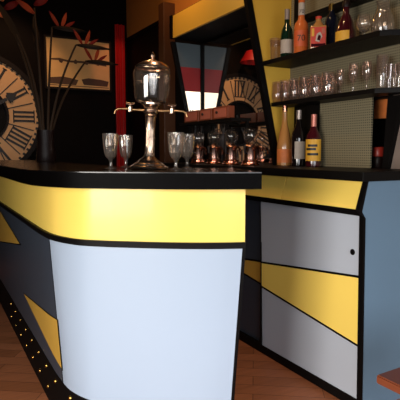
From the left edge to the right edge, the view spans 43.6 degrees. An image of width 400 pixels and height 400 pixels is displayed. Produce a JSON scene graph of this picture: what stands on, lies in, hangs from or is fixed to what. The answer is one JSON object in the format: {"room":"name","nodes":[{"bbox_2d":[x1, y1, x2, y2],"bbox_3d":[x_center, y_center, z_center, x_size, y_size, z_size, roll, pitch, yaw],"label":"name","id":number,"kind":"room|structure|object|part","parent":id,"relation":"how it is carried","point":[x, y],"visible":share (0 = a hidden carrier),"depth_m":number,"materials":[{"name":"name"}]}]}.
{"room":"bar","nodes":[
{"label":"bar","id":0,"kind":"room"},
{"bbox_2d":[0,0,127,166],"bbox_3d":[-2.788,-0.829,4.973,5.140,3.100,0.100,-3,6,-29],"label":"wall","id":1,"kind":"structure","parent":0,"point":[83,116],"depth_m":5.65,"materials":[{"name":"black paint"}]},
{"bbox_2d":[0,56,40,159],"bbox_3d":[-2.288,-0.874,5.150,1.310,1.310,0.058,-3,6,-29],"label":"round clock","id":2,"kind":"object","parent":1,"relation":"attached to","point":[19,124],"visible":0.8,"depth_m":5.33,"materials":[{"name":"beige wood"}]},
{"bbox_2d":[43,34,111,91],"bbox_3d":[-1.362,-1.523,5.616,0.754,0.570,0.030,-3,6,-29],"label":"framed picture","id":3,"kind":"object","parent":1,"relation":"attached to","point":[92,77],"visible":0.84,"depth_m":5.60,"materials":[{"name":"beige paper"}]},
{"bbox_2d":[114,24,125,166],"bbox_3d":[-0.928,-0.706,5.888,0.116,2.640,0.048,-3,6,-29],"label":"curtain","id":4,"kind":"object","parent":1,"relation":"hanging from","point":[119,29],"visible":0.61,"depth_m":5.83,"materials":[{"name":"fabric"}]},
{"bbox_2d":[0,303,399,399],"bbox_3d":[-1.035,1.045,1.936,5.140,0.050,7.400,-3,6,-29],"label":"floor","id":5,"kind":"structure","parent":0,"point":[258,376],"depth_m":2.65,"materials":[{"name":"brown wood"}]},
{"bbox_2d":[0,160,261,399],"bbox_3d":[-0.828,0.325,3.287,0.915,1.125,3.419,-3,6,-29],"label":"bar counter","id":6,"kind":"object","parent":5,"relation":"on","point":[120,283],"depth_m":2.04,"materials":[{"name":"multicoloured laminate"}]},
{"bbox_3d":[-1.290,0.391,3.447,0.076,0.682,2.707,-3,6,-29],"label":"panel","id":7,"kind":"part","parent":6,"relation":"part of","materials":[{"name":"wood"}]},
{"bbox_2d":[36,130,55,161],"bbox_3d":[-1.182,-0.413,3.834,0.150,0.240,0.150,-3,6,-29],"label":"flower vase","id":8,"kind":"object","parent":6,"relation":"on","point":[45,152],"visible":1,"depth_m":3.78,"materials":[{"name":"black ceramic"}]},
{"bbox_2d":[0,0,40,129],"bbox_3d":[-1.381,-0.951,3.750,0.390,1.268,0.074,-2,6,-18],"label":"heliconia","id":9,"kind":"object","parent":8,"relation":"in","point":[12,4],"visible":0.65,"depth_m":3.75,"materials":[{"name":"brown plant"}]},
{"bbox_3d":[-1.323,-0.860,3.775,0.273,1.081,0.020,-1,6,-6],"label":"stem","id":10,"kind":"part","parent":9,"relation":"part of","materials":[{"name":"brown plant"}]},
{"bbox_2d":[0,4,42,129],"bbox_3d":[-1.300,-0.854,3.626,0.021,1.098,0.395,4,7,35],"label":"stem","id":11,"kind":"object","parent":8,"relation":"in","point":[5,15],"visible":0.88,"depth_m":3.59,"materials":[{"name":"brown plant"}]},
{"bbox_3d":[-1.345,-1.242,3.518,0.012,0.304,0.228,4,7,35],"label":"blade","id":12,"kind":"part","parent":11,"relation":"part of","materials":[{"name":"brown plant"}]},
{"bbox_3d":[-1.253,-0.756,3.704,0.021,0.888,0.229,4,7,36],"label":"stem","id":13,"kind":"part","parent":11,"relation":"part of","materials":[{"name":"brown plant"}]},
{"bbox_2d":[16,0,47,129],"bbox_3d":[-1.228,-0.956,3.709,0.242,1.285,0.086,-3,6,-29],"label":"heliconia","id":14,"kind":"object","parent":8,"relation":"in","point":[24,5],"visible":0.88,"depth_m":3.70,"materials":[{"name":"plant"}]},
{"bbox_3d":[-1.203,-0.865,3.748,0.022,1.096,0.085,3,6,27],"label":"stem","id":15,"kind":"part","parent":14,"relation":"part of","materials":[{"name":"brown plant"}]},
{"bbox_2d":[32,16,40,104],"bbox_3d":[-1.224,-0.856,3.815,0.080,1.065,0.046,1,6,8],"label":"stem","id":16,"kind":"object","parent":8,"relation":"in","point":[33,27],"visible":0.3,"depth_m":3.78,"materials":[{"name":"plant"}]},
{"bbox_3d":[-1.237,-1.208,3.784,0.052,0.359,0.038,-1,6,-9],"label":"blade","id":17,"kind":"part","parent":16,"relation":"part of","materials":[{"name":"brown plant"}]},
{"bbox_2d":[47,11,86,129],"bbox_3d":[-1.016,-0.870,3.817,0.325,1.094,0.055,-2,6,-17],"label":"strelitzia","id":18,"kind":"object","parent":8,"relation":"in","point":[62,27],"visible":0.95,"depth_m":3.77,"materials":[{"name":"green plant"}]},
{"bbox_3d":[-1.138,-0.808,3.789,0.080,0.975,0.022,1,6,7],"label":"stem","id":19,"kind":"part","parent":18,"relation":"part of","materials":[{"name":"brown plant"}]},
{"bbox_2d":[49,29,109,129],"bbox_3d":[-0.931,-0.810,3.837,0.495,0.970,0.066,-1,6,-15],"label":"strelitzia","id":20,"kind":"object","parent":8,"relation":"in","point":[90,45],"visible":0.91,"depth_m":3.80,"materials":[{"name":"green plant"}]},
{"bbox_3d":[-1.054,-0.749,3.814,0.245,0.854,0.020,-1,6,-6],"label":"stem","id":21,"kind":"part","parent":20,"relation":"part of","materials":[{"name":"brown plant"}]},
{"bbox_2d":[52,48,118,129],"bbox_3d":[-0.932,-0.780,3.973,0.597,0.885,0.063,-3,6,-30],"label":"strelitzia","id":22,"kind":"object","parent":8,"relation":"in","point":[99,61],"visible":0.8,"depth_m":3.97,"materials":[{"name":"green plant"}]},
{"bbox_3d":[-1.041,-0.717,3.914,0.345,0.771,0.022,-4,7,-38],"label":"stem","id":23,"kind":"part","parent":22,"relation":"part of","materials":[{"name":"brown plant"}]},
{"bbox_2d":[102,133,117,168],"bbox_3d":[-0.405,-0.221,2.262,0.072,0.158,0.072,-3,6,-29],"label":"glass","id":24,"kind":"object","parent":6,"relation":"on","point":[102,133],"visible":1,"depth_m":2.26,"materials":[{"name":"clear glass"}]},
{"bbox_2d":[118,135,132,166],"bbox_3d":[-0.367,-0.241,2.471,0.072,0.158,0.072,-3,6,-29],"label":"glass","id":25,"kind":"object","parent":6,"relation":"on","point":[118,135],"visible":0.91,"depth_m":2.46,"materials":[{"name":"clear glass"}]},
{"bbox_2d":[0,160,261,172],"bbox_3d":[-0.828,-0.204,3.238,0.913,0.063,3.416,-3,6,-29],"label":"countertop","id":26,"kind":"structure","parent":6,"relation":"on","point":[29,165],"depth_m":2.17,"materials":[{"name":"black laminate"}]},
{"bbox_3d":[-0.260,0.521,2.097,0.870,0.682,0.174,2,6,16],"label":"panel","id":27,"kind":"part","parent":6,"relation":"part of","materials":[{"name":"white laminate"}]},
{"bbox_2d":[114,52,187,169],"bbox_3d":[-0.214,-0.383,2.151,0.275,0.502,0.175,3,6,31],"label":"fountain","id":28,"kind":"object","parent":6,"relation":"on","point":[148,161],"visible":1,"depth_m":2.14,"materials":[{"name":"silver metal"}]},
{"bbox_3d":[-0.301,-0.400,2.152,0.037,0.040,0.021,2,5,0],"label":"tap lever","id":29,"kind":"part","parent":28,"relation":"part of","materials":[{"name":"silver metal"}]},
{"bbox_3d":[-0.203,-0.579,2.135,0.148,0.045,0.148,2,5,0],"label":"lid","id":30,"kind":"part","parent":28,"relation":"part of","materials":[{"name":"silver metal"}]},
{"bbox_3d":[-0.121,-0.392,2.153,0.037,0.040,0.022,2,5,0],"label":"tap lever","id":31,"kind":"part","parent":28,"relation":"part of","materials":[{"name":"silver metal"}]},
{"bbox_2d":[167,132,183,169],"bbox_3d":[-0.103,-0.209,2.133,0.072,0.158,0.072,-3,6,-29],"label":"glass","id":32,"kind":"object","parent":6,"relation":"on","point":[167,132],"visible":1,"depth_m":2.13,"materials":[{"name":"clear glass"}]},
{"bbox_2d":[179,134,194,167],"bbox_3d":[-0.060,-0.227,2.318,0.072,0.158,0.072,-3,6,-29],"label":"glass","id":33,"kind":"object","parent":6,"relation":"on","point":[179,134],"visible":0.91,"depth_m":2.32,"materials":[{"name":"clear glass"}]},
{"bbox_2d":[158,2,175,162],"bbox_3d":[-0.318,-0.569,4.879,0.119,2.600,0.120,-3,6,-29],"label":"wooden post","id":34,"kind":"object","parent":5,"relation":"on","point":[165,9],"visible":0.56,"depth_m":4.78,"materials":[{"name":"brown wood"}]},
{"bbox_2d":[163,162,399,399],"bbox_3d":[0.378,0.329,3.312,0.470,1.113,2.235,-3,6,-29],"label":"bar cabinet","id":35,"kind":"object","parent":5,"relation":"on","point":[321,292],"visible":0.76,"depth_m":2.47,"materials":[{"name":"multicoloured"}]},
{"bbox_3d":[0.150,0.396,3.400,0.038,0.864,1.073,-3,6,-29],"label":"sliding door","id":36,"kind":"part","parent":35,"relation":"part of","materials":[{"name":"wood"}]},
{"bbox_3d":[0.318,-0.093,2.974,0.060,0.127,0.596,-3,6,-29],"label":"drawer","id":37,"kind":"part","parent":35,"relation":"part of","materials":[{"name":"yellow laminate"}]},
{"bbox_2d":[163,162,399,181],"bbox_3d":[0.378,-0.204,3.261,0.470,0.042,2.235,-3,6,-29],"label":"countertop","id":38,"kind":"structure","parent":35,"relation":"on","point":[332,173],"depth_m":2.50,"materials":[{"name":"black"}]},
{"bbox_2d":[170,42,202,142],"bbox_3d":[-0.112,-0.814,4.217,0.287,0.985,0.040,-3,6,-29],"label":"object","id":39,"kind":"structure","parent":38,"relation":"on","point":[188,58],"depth_m":4.21,"materials":[{"name":"multicoloured paint"}]},
{"bbox_3d":[-0.062,-0.814,4.252,0.161,0.208,0.020,-3,6,-29],"label":"lit pane","id":40,"kind":"part","parent":39,"relation":"part of","materials":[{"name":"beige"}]},
{"bbox_2d":[190,110,203,161],"bbox_3d":[-0.028,-0.533,4.160,0.128,0.440,0.129,-3,6,-29],"label":"jar","id":41,"kind":"object","parent":38,"relation":"on","point":[200,136],"visible":0.24,"depth_m":4.13,"materials":[{"name":"clear glass"}]},
{"bbox_2d":[191,145,206,163],"bbox_3d":[-0.010,-0.395,3.764,0.120,0.241,0.173,0,5,-2],"label":"tap font","id":42,"kind":"object","parent":38,"relation":"on","point":[197,149],"visible":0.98,"depth_m":3.76,"materials":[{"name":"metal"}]},
{"bbox_2d":[179,117,250,158],"bbox_3d":[0.090,-0.427,3.705,0.160,0.316,0.775,-3,6,-29],"label":"shelf","id":43,"kind":"object","parent":38,"relation":"on","point":[194,124],"visible":0.76,"depth_m":3.56,"materials":[{"name":"black wood"}]},
{"bbox_2d":[185,110,199,121],"bbox_3d":[-0.045,-0.643,3.863,0.057,0.085,0.228,-3,6,-29],"label":"wooden box","id":44,"kind":"object","parent":43,"relation":"on","point":[193,116],"visible":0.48,"depth_m":3.82,"materials":[{"name":"brown wood"}]},
{"bbox_3d":[-0.042,-0.451,4.060,0.020,0.296,0.020,-3,6,-29],"label":"post","id":45,"kind":"part","parent":43,"relation":"part of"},
{"bbox_2d":[200,108,212,120],"bbox_3d":[0.057,-0.624,3.663,0.071,0.085,0.176,-3,6,-29],"label":"wooden box","id":46,"kind":"object","parent":43,"relation":"on","point":[205,114],"visible":0.77,"depth_m":3.63,"materials":[{"name":"brown wood"}]},
{"bbox_2d":[213,105,233,118],"bbox_3d":[0.157,-0.607,3.481,0.071,0.085,0.199,-3,6,-29],"label":"wooden box","id":47,"kind":"object","parent":43,"relation":"on","point":[227,111],"visible":0.84,"depth_m":3.43,"materials":[{"name":"brown wood"}]},
{"bbox_3d":[0.319,-0.388,3.405,0.020,0.296,0.020,-3,6,-29],"label":"post","id":48,"kind":"part","parent":43,"relation":"part of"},
{"bbox_2d":[206,130,223,163],"bbox_3d":[0.102,-0.375,3.560,0.120,0.241,0.173,0,5,-2],"label":"coffee siphon","id":49,"kind":"object","parent":38,"relation":"on","point":[213,150],"visible":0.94,"depth_m":3.55,"materials":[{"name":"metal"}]},
{"bbox_3d":[0.139,-0.349,3.518,0.016,0.059,0.089,-3,6,-29],"label":"spout","id":50,"kind":"part","parent":49,"relation":"part of","materials":[{"name":"glass"}]},
{"bbox_2d":[222,130,241,164],"bbox_3d":[0.212,-0.356,3.360,0.120,0.241,0.173,0,5,-2],"label":"coffee siphon","id":51,"kind":"object","parent":38,"relation":"on","point":[230,149],"visible":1,"depth_m":3.35,"materials":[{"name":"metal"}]},
{"bbox_3d":[0.249,-0.330,3.318,0.016,0.059,0.089,-3,6,-29],"label":"spout","id":52,"kind":"part","parent":51,"relation":"part of","materials":[{"name":"orange metal"}]},
{"bbox_2d":[241,137,261,165],"bbox_3d":[0.321,-0.337,3.162,0.120,0.241,0.173,0,5,-2],"label":"coffee siphon","id":53,"kind":"object","parent":38,"relation":"on","point":[249,149],"visible":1,"depth_m":3.15,"materials":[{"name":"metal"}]},
{"bbox_3d":[0.358,-0.311,3.120,0.016,0.059,0.089,-3,6,-29],"label":"spout","id":54,"kind":"part","parent":53,"relation":"part of","materials":[{"name":"orange metal"}]},
{"bbox_2d":[244,0,293,164],"bbox_3d":[0.405,-0.913,3.151,0.474,1.385,0.034,-3,6,-29],"label":"board","id":55,"kind":"object","parent":38,"relation":"on","point":[265,18],"visible":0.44,"depth_m":3.16,"materials":[{"name":"paint"}]},
{"bbox_2d":[277,106,290,165],"bbox_3d":[0.535,-0.412,3.162,0.095,0.390,0.095,-3,6,-29],"label":"bottle","id":56,"kind":"object","parent":38,"relation":"on","point":[284,139],"visible":0.94,"depth_m":3.13,"materials":[{"name":"orange glass"}]},
{"bbox_2d":[291,110,305,165],"bbox_3d":[0.604,-0.377,3.061,0.087,0.340,0.088,-3,6,-29],"label":"wine bottle","id":57,"kind":"object","parent":38,"relation":"on","point":[298,139],"visible":0.91,"depth_m":3.03,"materials":[{"name":"black glass"}]},
{"bbox_2d":[305,114,320,166],"bbox_3d":[0.665,-0.347,2.929,0.089,0.305,0.089,-3,6,-29],"label":"bottle","id":58,"kind":"object","parent":38,"relation":"on","point":[313,138],"visible":1,"depth_m":2.90,"materials":[{"name":"red glass"}]},
{"bbox_2d":[307,104,319,133],"bbox_3d":[0.716,-0.396,3.075,0.045,0.372,0.127,-3,6,-29],"label":"upright","id":59,"kind":"object","parent":38,"relation":"on","point":[311,109],"visible":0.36,"depth_m":3.06,"materials":[{"name":"black paint"}]},
{"bbox_2d":[319,98,373,167],"bbox_3d":[0.817,-0.372,2.829,0.012,0.372,0.397,-3,6,-29],"label":"pegboard","id":60,"kind":"object","parent":38,"relation":"on","point":[346,127],"visible":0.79,"depth_m":2.80,"materials":[{"name":"beige"}]},
{"bbox_2d":[372,147,383,167],"bbox_3d":[0.979,-0.234,2.751,0.062,0.114,0.062,-3,6,-29],"label":"spice jar","id":61,"kind":"object","parent":38,"relation":"on","point":[377,153],"visible":0.87,"depth_m":2.73,"materials":[{"name":"black glass"}]},
{"bbox_3d":[0.979,-0.265,2.748,0.060,0.051,0.060,-3,6,-29],"label":"lid","id":62,"kind":"part","parent":61,"relation":"part of","materials":[{"name":"red"}]},
{"bbox_2d":[382,95,399,168],"bbox_3d":[0.999,-0.348,2.577,0.028,0.372,0.112,-3,6,-29],"label":"brace","id":63,"kind":"object","parent":38,"relation":"on","point":[392,124],"visible":1,"depth_m":2.58,"materials":[{"name":"black paint"}]},
{"bbox_3d":[0.196,-0.035,3.201,0.032,0.028,2.193,-3,6,-29],"label":"drawer rail","id":64,"kind":"part","parent":35,"relation":"part of","materials":[{"name":"black"}]},
{"bbox_3d":[0.553,0.470,2.627,0.038,0.864,0.756,-3,6,-29],"label":"sliding door","id":65,"kind":"part","parent":35,"relation":"part of","materials":[{"name":"grey laminate"}]},
{"bbox_3d":[0.593,-0.045,2.474,0.060,0.127,0.537,-3,6,-29],"label":"drawer","id":66,"kind":"part","parent":35,"relation":"part of","materials":[{"name":"yellow laminate"}]},
{"bbox_3d":[0.893,0.440,2.356,0.421,1.073,0.012,-3,6,-29],"label":"panel","id":67,"kind":"part","parent":35,"relation":"part of","materials":[{"name":"blue laminate"}]},
{"bbox_2d":[377,367,399,393],"bbox_3d":[0.948,0.805,1.454,0.612,0.520,0.621,-3,6,-29],"label":"side table","id":68,"kind":"object","parent":5,"relation":"on","point":[390,380],"visible":1,"depth_m":1.51,"materials":[{"name":"brown wood"}]},
{"bbox_2d":[126,0,399,168],"bbox_3d":[0.967,-0.622,2.820,0.170,3.100,7.300,-3,6,-29],"label":"wall","id":69,"kind":"structure","parent":0,"point":[140,14],"depth_m":5.32,"materials":[{"name":"black paint"}]},
{"bbox_2d":[125,20,158,42],"bbox_3d":[-0.593,-1.821,5.369,0.020,0.040,1.150,-3,6,-29],"label":"trim","id":70,"kind":"structure","parent":69,"relation":"attached to","point":[155,24],"depth_m":5.40,"materials":[{"name":"black paint"}]},
{"bbox_2d":[169,0,247,42],"bbox_3d":[0.177,-1.372,3.667,0.337,0.181,1.163,-3,6,-29],"label":"header board","id":71,"kind":"object","parent":69,"relation":"attached to","point":[205,21],"visible":0.84,"depth_m":3.70,"materials":[{"name":"paint"}]},
{"bbox_3d":[-0.092,-1.419,4.157,0.337,0.181,0.040,-3,6,-29],"label":"post","id":72,"kind":"part","parent":71,"relation":"part of","materials":[{"name":"yellow"}]},
{"bbox_2d":[203,28,271,163],"bbox_3d":[0.311,-0.773,3.790,0.040,0.985,1.149,-3,6,-29],"label":"mirror","id":73,"kind":"object","parent":69,"relation":"attached to","point":[229,70],"visible":0.46,"depth_m":3.83,"materials":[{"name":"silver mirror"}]},
{"bbox_2d":[290,0,399,99],"bbox_3d":[0.930,-1.122,2.619,0.039,1.106,1.368,-3,6,-29],"label":"back panel","id":74,"kind":"object","parent":69,"relation":"attached to","point":[383,18],"visible":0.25,"depth_m":2.73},
{"bbox_2d":[293,0,298,52],"bbox_3d":[0.617,-1.286,3.116,0.019,0.835,0.065,-3,6,-29],"label":"upright","id":75,"kind":"object","parent":74,"relation":"attached to","point":[296,2],"visible":0.02,"depth_m":3.13,"materials":[{"name":"black paint"}]},
{"bbox_2d":[262,29,399,68],"bbox_3d":[0.751,-0.812,2.703,0.222,0.026,1.095,-3,6,-29],"label":"wall shelf","id":76,"kind":"object","parent":74,"relation":"attached to","point":[378,39],"visible":1,"depth_m":2.66,"materials":[{"name":"black wood"}]},
{"bbox_2d":[280,9,292,56],"bbox_3d":[0.522,-0.997,3.004,0.076,0.285,0.076,-3,6,-29],"label":"bottle","id":77,"kind":"object","parent":76,"relation":"on","point":[286,40],"visible":0.82,"depth_m":2.98,"materials":[{"name":"green glass"}]},
{"bbox_2d":[294,0,308,52],"bbox_3d":[0.590,-1.036,2.907,0.086,0.380,0.087,-3,6,-29],"label":"bottle","id":78,"kind":"object","parent":76,"relation":"on","point":[301,28],"visible":0.94,"depth_m":2.88,"materials":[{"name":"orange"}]},
{"bbox_2d":[310,16,326,48],"bbox_3d":[0.656,-0.923,2.773,0.090,0.182,0.075,1,6,13],"label":"bottle","id":79,"kind":"object","parent":76,"relation":"on","point":[318,31],"visible":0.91,"depth_m":2.74,"materials":[{"name":"glass"}]},
{"bbox_2d":[311,43,324,46],"bbox_3d":[0.648,-0.851,2.745,0.076,0.016,0.001,1,6,13],"label":"print","id":80,"kind":"object","parent":79,"relation":"attached to","point":[312,44],"depth_m":2.75},
{"bbox_2d":[315,32,321,41],"bbox_3d":[0.651,-0.893,2.740,0.038,0.056,0.001,1,6,13],"label":"print","id":81,"kind":"object","parent":79,"relation":"on","point":[318,35],"depth_m":2.74},
{"bbox_2d":[325,3,337,43],"bbox_3d":[0.739,-0.966,2.809,0.072,0.260,0.072,-3,6,-29],"label":"bottle","id":82,"kind":"object","parent":76,"relation":"on","point":[331,21],"visible":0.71,"depth_m":2.78,"materials":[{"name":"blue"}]},
{"bbox_2d":[335,0,355,41],"bbox_3d":[0.764,-0.935,2.618,0.108,0.235,0.108,-3,6,-29],"label":"wine bottle","id":83,"kind":"object","parent":76,"relation":"on","point":[345,28],"visible":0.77,"depth_m":2.59,"materials":[{"name":"red glass"}]},
{"bbox_2d":[356,13,371,31],"bbox_3d":[0.809,-0.858,2.470,0.074,0.110,0.074,-3,6,-29],"label":"glass","id":84,"kind":"object","parent":76,"relation":"on","point":[363,13],"visible":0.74,"depth_m":2.46,"materials":[{"name":"clear glass"}]},
{"bbox_2d":[371,0,394,31],"bbox_3d":[0.902,-0.890,2.465,0.112,0.175,0.112,-3,6,-29],"label":"glass carafe","id":85,"kind":"object","parent":76,"relation":"on","point":[390,0],"visible":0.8,"depth_m":2.44,"materials":[{"name":"clear glass"}]},
{"bbox_2d":[295,0,373,22],"bbox_3d":[0.791,-1.072,2.760,0.074,0.026,0.740,-3,6,-29],"label":"wall shelf","id":86,"kind":"object","parent":74,"relation":"attached to","point":[337,7],"visible":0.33,"depth_m":2.82,"materials":[{"name":"black wood"}]},
{"bbox_2d":[271,87,399,107],"bbox_3d":[0.762,-0.568,2.781,0.151,0.024,1.010,-3,6,-29],"label":"wall shelf","id":87,"kind":"object","parent":74,"relation":"attached to","point":[374,92],"visible":1,"depth_m":2.70,"materials":[{"name":"black wood"}]},
{"bbox_2d":[279,80,291,99],"bbox_3d":[0.531,-0.676,3.103,0.078,0.128,0.078,-3,6,-29],"label":"tumbler","id":88,"kind":"object","parent":87,"relation":"on","point":[280,80],"visible":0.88,"depth_m":3.10,"materials":[{"name":"clear glass"}]},
{"bbox_2d":[288,78,300,98],"bbox_3d":[0.573,-0.668,3.027,0.078,0.128,0.078,-3,6,-29],"label":"tumbler","id":89,"kind":"object","parent":87,"relation":"on","point":[300,78],"visible":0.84,"depth_m":3.03,"materials":[{"name":"clear glass"}]},
{"bbox_2d":[298,77,310,97],"bbox_3d":[0.617,-0.661,2.947,0.078,0.128,0.078,-3,6,-29],"label":"tumbler","id":90,"kind":"object","parent":87,"relation":"on","point":[300,77],"visible":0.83,"depth_m":2.94,"materials":[{"name":"clear glass"}]},
{"bbox_2d":[303,78,315,96],"bbox_3d":[0.661,-0.667,3.016,0.078,0.128,0.078,-3,6,-29],"label":"tumbler","id":91,"kind":"object","parent":87,"relation":"on","point":[315,78],"visible":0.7,"depth_m":3.02,"materials":[{"name":"clear glass"}]},
{"bbox_2d":[309,74,322,93],"bbox_3d":[0.665,-0.652,2.860,0.078,0.128,0.078,-3,6,-29],"label":"tumbler","id":92,"kind":"object","parent":87,"relation":"on","point":[310,74],"visible":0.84,"depth_m":2.86,"materials":[{"name":"clear glass"}]},
{"bbox_2d":[313,76,326,96],"bbox_3d":[0.705,-0.659,2.936,0.078,0.128,0.078,-3,6,-29],"label":"tumbler","id":93,"kind":"object","parent":87,"relation":"on","point":[314,76],"visible":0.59,"depth_m":2.94,"materials":[{"name":"clear glass"}]},
{"bbox_2d":[321,71,334,92],"bbox_3d":[0.710,-0.644,2.778,0.078,0.128,0.078,-3,6,-29],"label":"tumbler","id":94,"kind":"object","parent":87,"relation":"on","point":[325,71],"visible":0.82,"depth_m":2.78,"materials":[{"name":"clear glass"}]},
{"bbox_2d":[324,73,337,93],"bbox_3d":[0.749,-0.652,2.856,0.078,0.128,0.078,-3,6,-29],"label":"tumbler","id":95,"kind":"object","parent":87,"relation":"on","point":[332,73],"visible":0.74,"depth_m":2.85,"materials":[{"name":"clear glass"}]},
{"bbox_2d":[376,54,388,82],"bbox_3d":[0.905,-0.635,2.483,0.058,0.165,0.058,-3,6,-29],"label":"glass","id":96,"kind":"object","parent":87,"relation":"on","point":[388,54],"visible":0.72,"depth_m":2.48,"materials":[{"name":"clear glass"}]},
{"bbox_2d":[374,99,386,118],"bbox_3d":[0.990,-0.500,2.743,0.005,0.106,0.114,-3,6,-29],"label":"postcard","id":97,"kind":"object","parent":69,"relation":"attached to","point":[380,109],"visible":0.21,"depth_m":2.74}
]}

